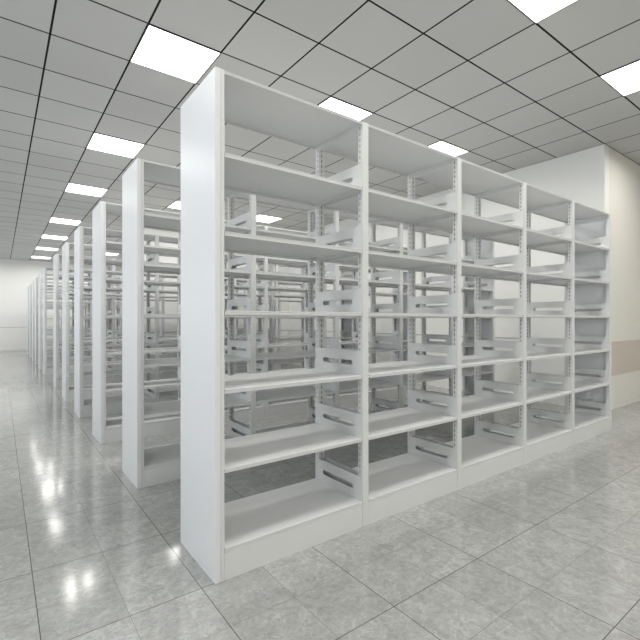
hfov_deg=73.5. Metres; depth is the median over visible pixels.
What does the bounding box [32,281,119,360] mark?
shelving unit
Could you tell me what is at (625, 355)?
trim
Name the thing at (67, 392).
shelving unit
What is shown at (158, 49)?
recessed light
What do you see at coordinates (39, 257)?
recessed light
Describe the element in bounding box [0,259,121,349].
wall
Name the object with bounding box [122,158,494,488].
shelving unit
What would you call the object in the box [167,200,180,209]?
recessed light
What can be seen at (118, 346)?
baseboard
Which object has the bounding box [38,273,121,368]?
shelving unit
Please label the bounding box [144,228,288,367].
wall
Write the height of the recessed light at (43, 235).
0.008 m
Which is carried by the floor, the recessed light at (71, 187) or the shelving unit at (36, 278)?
the shelving unit at (36, 278)
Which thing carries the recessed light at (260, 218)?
in the ceiling
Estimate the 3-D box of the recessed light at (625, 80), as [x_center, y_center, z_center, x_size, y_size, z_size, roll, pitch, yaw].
[3.051,-2.296,3.978,0.600,0.008,0.600,0,0,-37]
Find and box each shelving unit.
[27,287,118,354]
[29,284,119,356]
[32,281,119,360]
[35,277,119,364]
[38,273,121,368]
[43,267,121,374]
[53,254,280,388]
[62,242,314,400]
[74,226,357,417]
[92,201,415,443]
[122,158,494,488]
[181,67,610,583]
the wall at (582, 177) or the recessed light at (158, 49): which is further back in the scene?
the wall at (582, 177)
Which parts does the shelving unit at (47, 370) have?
panel, post, shelf, shelf, shelf, shelf, kick plate, post, post, kick plate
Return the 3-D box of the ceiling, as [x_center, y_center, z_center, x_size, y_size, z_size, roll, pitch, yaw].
[-2.226,-2.360,8.324,11.900,0.120,24.300,0,0,-37]
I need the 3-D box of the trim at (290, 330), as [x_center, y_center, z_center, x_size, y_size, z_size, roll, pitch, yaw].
[1.382,0.279,8.713,0.006,0.013,7.484,0,0,-37]
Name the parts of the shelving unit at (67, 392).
panel, post, panel, shelf, shelf, shelf, shelf, shelf, kick plate, panel, shelf, shelf, shelf, kick plate, post, post, post, shelf, post, shelf, panel, shelf, shelf, post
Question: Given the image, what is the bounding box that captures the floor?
[0,351,639,639]
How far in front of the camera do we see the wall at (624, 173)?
6.04 m
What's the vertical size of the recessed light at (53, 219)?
0.008 m
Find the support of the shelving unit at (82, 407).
on the floor
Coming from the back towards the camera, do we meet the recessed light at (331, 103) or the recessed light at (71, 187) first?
the recessed light at (71, 187)
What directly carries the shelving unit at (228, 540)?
on the floor
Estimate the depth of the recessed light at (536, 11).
3.15 m
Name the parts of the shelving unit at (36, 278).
panel, post, post, post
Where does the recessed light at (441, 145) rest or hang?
in the ceiling
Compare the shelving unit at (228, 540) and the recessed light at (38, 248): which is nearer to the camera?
the shelving unit at (228, 540)
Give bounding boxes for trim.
[290,330,518,338]
[611,340,639,375]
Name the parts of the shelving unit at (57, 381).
panel, post, shelf, shelf, shelf, shelf, shelf, panel, kick plate, post, post, shelf, shelf, shelf, kick plate, post, shelf, kick plate, kick plate, post, post, panel, post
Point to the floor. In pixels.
(547, 547)
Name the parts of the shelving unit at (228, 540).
panel, post, shelf, shelf, shelf, shelf, shelf, shelf, kick plate, panel, post, cross rail, post, shelf, shelf, panel, shelf, shelf, shelf, shelf, post, kick plate, cross rail, post, shelf, panel, shelf, shelf, shelf, shelf, post, shelf, kick plate, cross rail, post, shelf, shelf, shelf, panel, post, shelf, shelf, shelf, cross rail, kick plate, post, shelf, shelf, panel, post, shelf, shelf, shelf, shelf, kick plate, panel, post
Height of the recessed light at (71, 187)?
0.008 m
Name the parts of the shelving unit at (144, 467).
panel, post, kick plate, shelf, panel, shelf, shelf, shelf, shelf, shelf, post, cross rail, post, shelf, shelf, shelf, panel, shelf, shelf, shelf, post, post, panel, shelf, shelf, shelf, shelf, post, shelf, cross rail, post, panel, shelf, shelf, shelf, shelf, post, shelf, panel, post, shelf, post, shelf, shelf, shelf, panel, post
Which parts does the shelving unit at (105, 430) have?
panel, post, panel, shelf, shelf, shelf, shelf, shelf, shelf, kick plate, post, shelf, shelf, shelf, kick plate, panel, shelf, post, post, shelf, shelf, shelf, shelf, panel, shelf, kick plate, post, post, shelf, shelf, shelf, kick plate, post, shelf, shelf, shelf, shelf, kick plate, post, panel, panel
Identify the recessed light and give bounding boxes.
[31,256,51,258]
[35,247,58,250]
[41,234,67,239]
[49,217,80,225]
[64,183,107,196]
[86,132,144,158]
[130,24,220,83]
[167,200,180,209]
[256,214,282,222]
[318,96,372,120]
[428,140,468,156]
[507,0,577,23]
[599,59,639,96]
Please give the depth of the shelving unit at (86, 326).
15.25 m
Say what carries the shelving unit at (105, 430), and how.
on the floor
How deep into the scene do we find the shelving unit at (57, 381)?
8.00 m
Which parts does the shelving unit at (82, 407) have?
panel, post, panel, shelf, shelf, shelf, shelf, shelf, kick plate, post, post, shelf, panel, shelf, shelf, shelf, kick plate, shelf, shelf, shelf, post, post, shelf, shelf, shelf, shelf, post, shelf, post, panel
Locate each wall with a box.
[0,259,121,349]
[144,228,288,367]
[289,144,608,405]
[609,147,639,409]
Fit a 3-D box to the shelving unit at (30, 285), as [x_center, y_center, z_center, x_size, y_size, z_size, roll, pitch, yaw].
[-7.586,0.025,15.270,4.562,2.350,0.465,0,0,-37]
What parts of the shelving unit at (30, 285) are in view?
panel, post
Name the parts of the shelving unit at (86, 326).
panel, post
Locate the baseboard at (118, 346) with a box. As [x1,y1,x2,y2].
[0,346,118,351]
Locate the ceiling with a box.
[0,0,639,266]
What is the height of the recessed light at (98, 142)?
0.008 m
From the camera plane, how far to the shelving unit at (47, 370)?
9.54 m
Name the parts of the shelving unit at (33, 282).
panel, post, post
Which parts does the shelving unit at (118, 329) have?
panel, post, panel, shelf, kick plate, post, post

